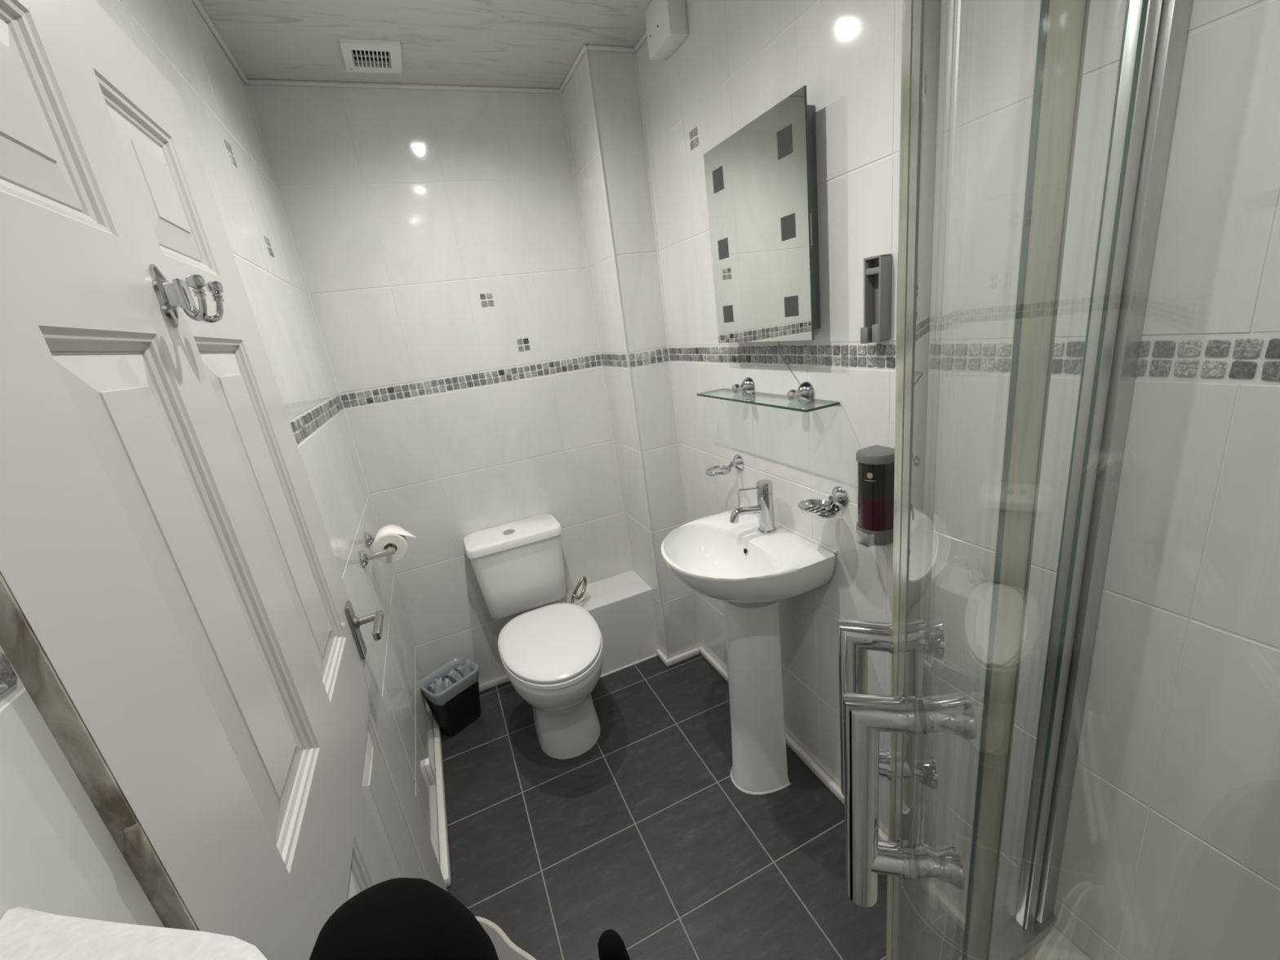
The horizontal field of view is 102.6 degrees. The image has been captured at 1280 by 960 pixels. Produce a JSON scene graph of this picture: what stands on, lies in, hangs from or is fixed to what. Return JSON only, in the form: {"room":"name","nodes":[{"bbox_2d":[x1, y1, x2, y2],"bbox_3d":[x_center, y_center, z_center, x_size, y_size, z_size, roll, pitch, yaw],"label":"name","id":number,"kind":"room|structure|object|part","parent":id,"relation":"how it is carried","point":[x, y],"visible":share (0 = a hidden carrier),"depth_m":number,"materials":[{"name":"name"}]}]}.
{"room":"bathroom","nodes":[
{"label":"bathroom","id":0,"kind":"room"},
{"bbox_2d":[0,0,439,927],"bbox_3d":[-0.586,0.178,0.743,0.118,2.400,2.707,-14,18,-20],"label":"wall","id":1,"kind":"structure","parent":0,"point":[173,35],"depth_m":1.14,"materials":[{"name":"white tile"}]},
{"bbox_2d":[0,906,267,959],"bbox_3d":[-0.204,0.258,0.191,0.163,0.049,0.266,-14,18,-20],"label":"folded towel","id":2,"kind":"object","parent":1,"relation":"attached to","point":[25,934],"visible":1,"depth_m":0.25,"materials":[{"name":"white fabric"}]},
{"bbox_2d":[191,0,248,84],"bbox_3d":[-0.691,-0.916,0.423,0.012,0.012,2.507,-14,18,-20],"label":"trim","id":3,"kind":"structure","parent":1,"relation":"attached to","point":[197,2],"depth_m":1.32,"materials":[{"name":"white paint"}]},
{"bbox_2d":[0,0,447,959],"bbox_3d":[-0.452,0.360,0.764,0.090,1.901,0.772,-14,18,-20],"label":"door","id":4,"kind":"structure","parent":1,"relation":"in","point":[177,614],"depth_m":0.50,"materials":[{"name":"white paint"}]},
{"bbox_3d":[-0.515,-0.315,0.407,0.009,0.150,0.155,-14,18,-20],"label":"raised panel","id":5,"kind":"part","parent":4,"relation":"part of","materials":[{"name":"grey paint"}]},
{"bbox_3d":[-0.513,-0.315,0.407,0.013,0.190,0.195,-14,18,-20],"label":"panel moulding","id":6,"kind":"part","parent":4,"relation":"part of","materials":[{"name":"grey paint"}]},
{"bbox_3d":[-0.634,-0.383,0.677,0.009,0.150,0.166,-14,18,-20],"label":"raised panel","id":7,"kind":"part","parent":4,"relation":"part of","materials":[{"name":"grey paint"}]},
{"bbox_3d":[-0.633,-0.383,0.678,0.013,0.190,0.206,-14,18,-20],"label":"panel moulding","id":8,"kind":"part","parent":4,"relation":"part of","materials":[{"name":"grey paint"}]},
{"bbox_3d":[-0.454,0.132,0.545,0.009,0.522,0.155,-14,18,-20],"label":"raised panel","id":9,"kind":"part","parent":4,"relation":"part of","materials":[{"name":"grey paint"}]},
{"bbox_3d":[-0.452,0.132,0.546,0.013,0.562,0.195,-14,18,-20],"label":"panel moulding","id":10,"kind":"part","parent":4,"relation":"part of","materials":[{"name":"grey paint"}]},
{"bbox_2d":[148,263,224,328],"bbox_3d":[-0.524,-0.216,0.597,0.052,0.070,0.078,-14,18,-20],"label":"coat hook","id":11,"kind":"object","parent":4,"relation":"attached to","point":[171,296],"visible":1,"depth_m":0.58,"materials":[{"name":"silver metal"}]},
{"bbox_3d":[-0.544,-0.211,0.590,0.009,0.070,0.032,-14,18,-20],"label":"plate","id":12,"kind":"part","parent":11,"relation":"part of","materials":[{"name":"silver metal"}]},
{"bbox_3d":[-0.574,0.064,0.816,0.009,0.522,0.166,-14,18,-20],"label":"raised panel","id":13,"kind":"part","parent":4,"relation":"part of","materials":[{"name":"grey paint"}]},
{"bbox_3d":[-0.572,0.064,0.817,0.013,0.562,0.206,-14,18,-20],"label":"panel moulding","id":14,"kind":"part","parent":4,"relation":"part of","materials":[{"name":"grey paint"}]},
{"bbox_3d":[-0.359,0.831,0.762,0.009,0.541,0.155,-14,18,-20],"label":"raised panel","id":15,"kind":"part","parent":4,"relation":"part of","materials":[{"name":"grey paint"}]},
{"bbox_3d":[-0.592,0.313,1.068,0.008,0.124,0.038,-14,18,-20],"label":"handle plate","id":16,"kind":"part","parent":4,"relation":"part of","materials":[{"name":"silver metal"}]},
{"bbox_3d":[-0.357,0.830,0.763,0.013,0.581,0.195,-14,18,-20],"label":"panel moulding","id":17,"kind":"part","parent":4,"relation":"part of","materials":[{"name":"grey paint"}]},
{"bbox_3d":[-0.534,0.295,1.046,0.014,0.019,0.100,-14,18,-20],"label":"lever","id":18,"kind":"part","parent":4,"relation":"part of","materials":[{"name":"silver metal"}]},
{"bbox_3d":[-0.478,0.763,1.033,0.009,0.541,0.166,-14,18,-20],"label":"raised panel","id":19,"kind":"part","parent":4,"relation":"part of","materials":[{"name":"grey paint"}]},
{"bbox_3d":[-0.476,0.762,1.033,0.013,0.581,0.206,-14,18,-20],"label":"panel moulding","id":20,"kind":"part","parent":4,"relation":"part of","materials":[{"name":"grey paint"}]},
{"bbox_2d":[359,531,395,567],"bbox_3d":[-0.801,0.200,1.580,0.091,0.052,0.222,-14,18,-20],"label":"toilet roll holder","id":21,"kind":"object","parent":1,"relation":"attached to","point":[364,557],"visible":0.8,"depth_m":1.50,"materials":[{"name":"silver metal"}]},
{"bbox_3d":[-0.829,0.179,1.658,0.079,0.021,0.021,-14,18,-20],"label":"post","id":22,"kind":"part","parent":21,"relation":"part of","materials":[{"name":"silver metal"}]},
{"bbox_3d":[-0.762,0.217,1.507,0.079,0.021,0.021,-14,18,-20],"label":"post","id":23,"kind":"part","parent":21,"relation":"part of","materials":[{"name":"silver metal"}]},
{"bbox_2d":[373,524,416,563],"bbox_3d":[-0.760,0.195,1.597,0.124,0.095,0.096,-14,18,-20],"label":"toilet roll","id":24,"kind":"object","parent":21,"relation":"on","point":[396,535],"visible":0.91,"depth_m":1.56,"materials":[{"name":"white paper"}]},
{"bbox_2d":[424,757,435,785],"bbox_3d":[-0.691,0.959,1.686,0.014,0.085,0.032,-14,18,-20],"label":"door stop","id":25,"kind":"object","parent":1,"relation":"attached to","point":[428,765],"visible":1,"depth_m":1.68,"materials":[{"name":"white plastic"}]},
{"bbox_2d":[432,715,451,887],"bbox_3d":[-0.717,1.054,1.835,0.024,0.034,0.847,-14,18,-20],"label":"baseboard","id":26,"kind":"structure","parent":1,"relation":"attached to","point":[445,868],"depth_m":1.68,"materials":[{"name":"white plastic"}]},
{"bbox_2d":[198,0,652,88],"bbox_3d":[-0.174,-1.092,0.607,1.360,0.080,2.707,-14,18,-20],"label":"ceiling","id":27,"kind":"structure","parent":0,"point":[496,43],"depth_m":1.45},
{"bbox_2d":[338,38,402,73],"bbox_3d":[-0.782,-1.237,1.500,0.156,0.012,0.160,-14,18,-20],"label":"ceiling vent","id":28,"kind":"object","parent":27,"relation":"in","point":[362,55],"visible":1,"depth_m":1.49,"materials":[{"name":"white plastic"}]},
{"bbox_3d":[-0.451,-1.217,1.257,1.160,0.006,0.358,-14,18,-20],"label":"panel","id":29,"kind":"part","parent":27,"relation":"part of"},
{"bbox_2d":[244,83,631,684],"bbox_3d":[-0.531,-0.255,2.118,1.360,2.400,0.104,-14,18,-20],"label":"wall","id":30,"kind":"structure","parent":0,"point":[436,235],"depth_m":1.92,"materials":[{"name":"white tile"}]},
{"bbox_2d":[244,79,562,93],"bbox_3d":[-0.736,-1.307,1.704,0.990,0.012,0.012,-14,18,-20],"label":"trim","id":31,"kind":"structure","parent":30,"relation":"attached to","point":[256,82],"depth_m":1.68,"materials":[{"name":"white paint"}]},
{"bbox_2d":[479,674,509,692],"bbox_3d":[-0.666,0.910,2.284,0.449,0.030,0.021,-14,18,-20],"label":"baseboard","id":32,"kind":"structure","parent":30,"relation":"attached to","point":[503,679],"depth_m":2.28,"materials":[{"name":"white plastic"}]},
{"bbox_2d":[560,49,702,658],"bbox_3d":[0.010,-0.335,2.137,0.224,2.300,0.359,-14,18,-20],"label":"wall","id":33,"kind":"structure","parent":0,"point":[602,100],"depth_m":1.91,"materials":[{"name":"white tile"}]},
{"bbox_2d":[559,44,586,92],"bbox_3d":[-0.228,-1.385,1.731,0.012,0.012,0.304,-14,18,-20],"label":"trim","id":34,"kind":"structure","parent":33,"relation":"attached to","point":[584,48],"depth_m":1.71,"materials":[{"name":"white paint"}]},
{"bbox_2d":[586,44,636,53],"bbox_3d":[-0.088,-1.373,1.632,0.170,0.012,0.012,-14,18,-20],"label":"trim","id":35,"kind":"structure","parent":33,"relation":"attached to","point":[595,47],"depth_m":1.63,"materials":[{"name":"white paint"}]},
{"bbox_2d":[599,653,657,678],"bbox_3d":[-0.149,0.858,2.258,0.499,0.010,0.006,-14,18,-20],"label":"trim","id":36,"kind":"structure","parent":33,"relation":"attached to","point":[654,655],"depth_m":2.29,"materials":[{"name":"white"}]},
{"bbox_2d":[656,648,667,664],"bbox_3d":[0.101,0.796,2.312,0.021,0.030,0.086,-14,18,-20],"label":"trim","id":37,"kind":"structure","parent":33,"relation":"attached to","point":[662,656],"depth_m":2.30,"materials":[{"name":"white plastic"}]},
{"bbox_2d":[664,647,699,666],"bbox_3d":[0.190,0.791,2.290,0.170,0.030,0.021,-14,18,-20],"label":"trim","id":38,"kind":"structure","parent":33,"relation":"attached to","point":[673,660],"depth_m":2.28,"materials":[{"name":"white plastic"}]},
{"bbox_2d":[440,653,964,959],"bbox_3d":[0.132,1.153,1.303,1.360,0.060,2.707,-14,18,-20],"label":"floor","id":39,"kind":"structure","parent":0,"point":[646,835],"depth_m":1.51,"materials":[{"name":"grey tile"}]},
{"bbox_2d":[309,877,498,959],"bbox_3d":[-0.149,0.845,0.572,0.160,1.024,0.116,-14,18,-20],"label":"bag","id":40,"kind":"object","parent":39,"relation":"on","point":[398,918],"visible":1,"depth_m":0.43,"materials":[{"name":"black fabric"}]},
{"bbox_2d":[419,656,480,736],"bbox_3d":[-0.740,0.870,2.066,0.158,0.254,0.219,7,22,40],"label":"waste bin","id":41,"kind":"object","parent":39,"relation":"on","point":[451,691],"visible":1,"depth_m":2.03,"materials":[{"name":"black plastic"}]},
{"bbox_2d":[475,916,536,959],"bbox_3d":[-0.282,1.208,1.180,0.241,0.014,0.504,-14,18,-20],"label":"bath mat","id":42,"kind":"object","parent":39,"relation":"on","point":[505,949],"visible":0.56,"depth_m":1.30,"materials":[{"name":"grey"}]},
{"bbox_2d":[463,514,603,759],"bbox_3d":[-0.338,0.596,1.958,0.448,0.732,0.717,-14,18,-20],"label":"toilet","id":43,"kind":"object","parent":39,"relation":"on","point":[552,655],"visible":1,"depth_m":1.89,"materials":[{"name":"white ceramic"}]},
{"bbox_3d":[-0.516,0.223,2.078,0.378,0.037,0.196,-14,18,-20],"label":"cistern lid","id":44,"kind":"part","parent":43,"relation":"part of","materials":[{"name":"white ceramic"}]},
{"bbox_3d":[-0.318,0.568,1.828,0.350,0.020,0.474,-14,18,-20],"label":"lid","id":45,"kind":"part","parent":43,"relation":"part of","materials":[{"name":"white plastic"}]},
{"bbox_3d":[-0.311,0.592,1.825,0.356,0.018,0.460,-14,18,-20],"label":"seat","id":46,"kind":"part","parent":43,"relation":"part of","materials":[{"name":"white plastic"}]},
{"bbox_2d":[527,570,660,675],"bbox_3d":[-0.209,0.673,2.324,0.520,0.338,0.242,-14,18,-20],"label":"wall ledge","id":47,"kind":"object","parent":39,"relation":"on","point":[622,606],"visible":0.53,"depth_m":2.26,"materials":[{"name":"white tile"}]},
{"bbox_2d":[597,929,630,959],"bbox_3d":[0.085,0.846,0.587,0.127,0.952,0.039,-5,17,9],"label":"shoe","id":48,"kind":"object","parent":39,"relation":"on","point":[611,945],"visible":1,"depth_m":0.45,"materials":[{"name":"black leather"}]},
{"bbox_2d":[722,600,790,794],"bbox_3d":[0.337,0.656,1.600,0.170,0.653,0.194,-14,18,-20],"label":"pedestal","id":49,"kind":"object","parent":39,"relation":"on","point":[752,630],"visible":0.93,"depth_m":1.54,"materials":[{"name":"white ceramic"}]},
{"bbox_2d":[661,505,836,603],"bbox_3d":[0.263,0.261,1.489,0.382,0.176,0.454,-14,18,-20],"label":"basin","id":50,"kind":"object","parent":49,"relation":"on","point":[717,557],"visible":0.95,"depth_m":1.43,"materials":[{"name":"white ceramic"}]},
{"bbox_2d":[729,479,777,533],"bbox_3d":[0.328,0.086,1.480,0.140,0.153,0.056,-14,18,-20],"label":"mixer tap","id":51,"kind":"object","parent":50,"relation":"on","point":[765,507],"visible":1,"depth_m":1.47,"materials":[{"name":"silver metal"}]},
{"bbox_3d":[0.313,0.095,1.485,0.115,0.042,0.024,-11,17,-11],"label":"spout","id":52,"kind":"part","parent":51,"relation":"part of","materials":[{"name":"silver metal"}]},
{"bbox_3d":[0.312,0.026,1.466,0.061,0.013,0.008,-11,17,-11],"label":"lever","id":53,"kind":"part","parent":51,"relation":"part of","materials":[{"name":"silver metal"}]},
{"bbox_2d":[1018,928,1091,959],"bbox_3d":[0.595,1.162,0.567,0.825,0.234,0.825,-14,18,-20],"label":"shower tray","id":54,"kind":"object","parent":39,"relation":"on","point":[1055,945],"visible":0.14,"depth_m":0.97,"materials":[{"name":"white plastic"}]},
{"bbox_2d":[837,0,1193,959],"bbox_3d":[0.331,0.248,0.342,0.367,1.694,1.169,0,19,23],"label":"shower enclosure","id":55,"kind":"object","parent":54,"relation":"on","point":[1155,33],"visible":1,"depth_m":0.59,"materials":[{"name":"silver metal"}]},
{"bbox_3d":[0.179,0.217,0.395,0.026,0.018,0.018,0,19,23],"label":"handle post","id":56,"kind":"part","parent":55,"relation":"part of","materials":[{"name":"silver metal"}]},
{"bbox_3d":[0.156,0.241,0.328,0.026,0.018,0.018,-3,18,16],"label":"handle post","id":57,"kind":"part","parent":55,"relation":"part of","materials":[{"name":"silver metal"}]},
{"bbox_2d":[886,749,891,781],"bbox_3d":[0.189,0.217,0.390,0.003,0.021,0.021,0,19,23],"label":"washer","id":58,"kind":"object","parent":55,"relation":"in","point":[888,751],"depth_m":0.38,"materials":[{"name":"silver metal"}]},
{"bbox_2d":[888,622,893,653],"bbox_3d":[0.175,0.110,0.357,0.003,0.021,0.021,0,19,23],"label":"washer","id":59,"kind":"object","parent":55,"relation":"in","point":[891,624],"depth_m":0.35,"materials":[{"name":"silver metal"}]},
{"bbox_3d":[0.328,0.189,0.551,0.056,1.633,0.479,8,23,42],"label":"sliding door","id":60,"kind":"part","parent":55,"relation":"part of","materials":[{"name":"clear glass"}]},
{"bbox_2d":[897,839,910,881],"bbox_3d":[0.167,0.240,0.324,0.003,0.021,0.021,-3,18,16],"label":"washer","id":61,"kind":"object","parent":55,"relation":"in","point":[904,845],"depth_m":0.32,"materials":[{"name":"silver metal"}]},
{"bbox_3d":[0.176,0.329,0.164,0.044,1.633,0.423,-8,17,0],"label":"sliding door","id":62,"kind":"part","parent":55,"relation":"part of","materials":[{"name":"clear glass"}]},
{"bbox_2d":[902,694,915,735],"bbox_3d":[0.152,0.133,0.291,0.003,0.021,0.021,-3,18,16],"label":"washer","id":63,"kind":"object","parent":55,"relation":"in","point":[908,700],"depth_m":0.28,"materials":[{"name":"silver metal"}]},
{"bbox_3d":[0.207,0.217,0.383,0.024,0.022,0.022,0,19,23],"label":"knob","id":64,"kind":"part","parent":55,"relation":"part of","materials":[{"name":"silver metal"}]},
{"bbox_3d":[0.193,0.110,0.349,0.024,0.022,0.022,0,19,23],"label":"knob","id":65,"kind":"part","parent":55,"relation":"part of","materials":[{"name":"silver metal"}]},
{"bbox_3d":[0.185,0.239,0.319,0.024,0.022,0.022,-3,18,16],"label":"knob","id":66,"kind":"part","parent":55,"relation":"part of","materials":[{"name":"silver metal"}]},
{"bbox_3d":[0.171,0.133,0.286,0.024,0.022,0.022,-3,18,16],"label":"knob","id":67,"kind":"part","parent":55,"relation":"part of","materials":[{"name":"silver metal"}]},
{"bbox_3d":[0.447,1.038,0.584,0.351,0.026,1.157,0,19,23],"label":"rail","id":68,"kind":"part","parent":55,"relation":"part of","materials":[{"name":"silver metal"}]},
{"bbox_3d":[0.564,0.100,0.734,0.136,1.633,0.006,-14,18,-20],"label":"fixed panel","id":69,"kind":"part","parent":55,"relation":"part of","materials":[{"name":"clear glass"}]},
{"bbox_2d":[636,0,1279,959],"bbox_3d":[0.553,-0.110,1.172,0.102,2.400,2.707,-14,18,-20],"label":"wall","id":70,"kind":"structure","parent":0,"point":[1171,847],"depth_m":0.84,"materials":[{"name":"white tile"}]},
{"bbox_2d":[634,31,647,50],"bbox_3d":[0.416,-1.146,0.676,0.012,0.012,2.191,-14,18,-20],"label":"trim","id":71,"kind":"structure","parent":70,"relation":"attached to","point":[644,37],"depth_m":1.61,"materials":[{"name":"white paint"}]},
{"bbox_2d":[644,0,688,60],"bbox_3d":[0.072,-1.277,1.433,0.059,0.118,0.140,-14,18,-20],"label":"switch box","id":72,"kind":"object","parent":70,"relation":"attached to","point":[666,20],"visible":1,"depth_m":1.41,"materials":[{"name":"white plastic"}]},
{"bbox_2d":[705,453,743,476],"bbox_3d":[0.267,-0.045,1.654,0.120,0.054,0.083,-14,18,-20],"label":"holder","id":73,"kind":"object","parent":70,"relation":"attached to","point":[737,462],"visible":1,"depth_m":1.65,"materials":[{"name":"silver metal"}]},
{"bbox_2d":[703,85,820,384],"bbox_3d":[0.312,-0.543,1.294,0.056,0.613,0.398,-14,18,-20],"label":"wall mirror","id":74,"kind":"object","parent":70,"relation":"attached to","point":[761,180],"visible":0.95,"depth_m":1.21,"materials":[{"name":"silver mirror"}]},
{"bbox_2d":[697,376,839,412],"bbox_3d":[0.323,-0.241,1.401,0.103,0.056,0.504,-14,18,-20],"label":"glass shelf","id":75,"kind":"object","parent":70,"relation":"attached to","point":[805,393],"visible":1,"depth_m":1.29,"materials":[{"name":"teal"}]},
{"bbox_3d":[0.323,-0.224,1.405,0.099,0.006,0.504,-14,18,-20],"label":"glass","id":76,"kind":"part","parent":75,"relation":"part of","materials":[{"name":"teal"}]},
{"bbox_2d":[797,485,848,518],"bbox_3d":[0.448,0.052,1.264,0.103,0.056,0.117,-14,18,-20],"label":"soap dish","id":77,"kind":"object","parent":70,"relation":"attached to","point":[819,508],"visible":1,"depth_m":1.26,"materials":[{"name":"silver metal"}]},
{"bbox_3d":[0.442,0.073,1.266,0.082,0.017,0.117,-14,18,-20],"label":"dish","id":78,"kind":"part","parent":77,"relation":"part of","materials":[{"name":"silver metal"}]},
{"bbox_3d":[0.475,0.054,1.267,0.036,0.030,0.016,-14,18,-20],"label":"arm","id":79,"kind":"part","parent":77,"relation":"part of","materials":[{"name":"silver metal"}]},
{"bbox_2d":[698,645,965,932],"bbox_3d":[0.540,0.919,1.725,0.021,0.030,1.361,-14,18,-20],"label":"baseboard","id":80,"kind":"structure","parent":70,"relation":"attached to","point":[930,887],"depth_m":1.56,"materials":[{"name":"white plastic"}]},
{"bbox_2d":[855,444,894,546],"bbox_3d":[0.510,0.038,1.119,0.084,0.208,0.077,-14,18,-20],"label":"soap dispenser","id":81,"kind":"object","parent":70,"relation":"attached to","point":[875,464],"visible":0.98,"depth_m":1.09,"materials":[{"name":"grey plastic"}]},
{"bbox_2d":[860,253,892,343],"bbox_3d":[0.471,-0.359,1.024,0.038,0.164,0.044,-14,18,-20],"label":"bracket","id":82,"kind":"object","parent":70,"relation":"attached to","point":[877,268],"visible":1,"depth_m":1.02,"materials":[{"name":"grey plastic"}]},
{"bbox_3d":[0.465,-0.365,1.040,0.026,0.159,0.005,-14,18,-20],"label":"rail","id":83,"kind":"part","parent":82,"relation":"part of","materials":[{"name":"grey plastic"}]},
{"bbox_3d":[0.485,-0.364,1.028,0.006,0.160,0.043,-14,18,-20],"label":"plate","id":84,"kind":"part","parent":82,"relation":"part of","materials":[{"name":"grey plastic"}]},
{"bbox_3d":[0.480,-0.357,1.006,0.026,0.159,0.005,-14,18,-20],"label":"rail","id":85,"kind":"part","parent":82,"relation":"part of","materials":[{"name":"grey plastic"}]}
]}

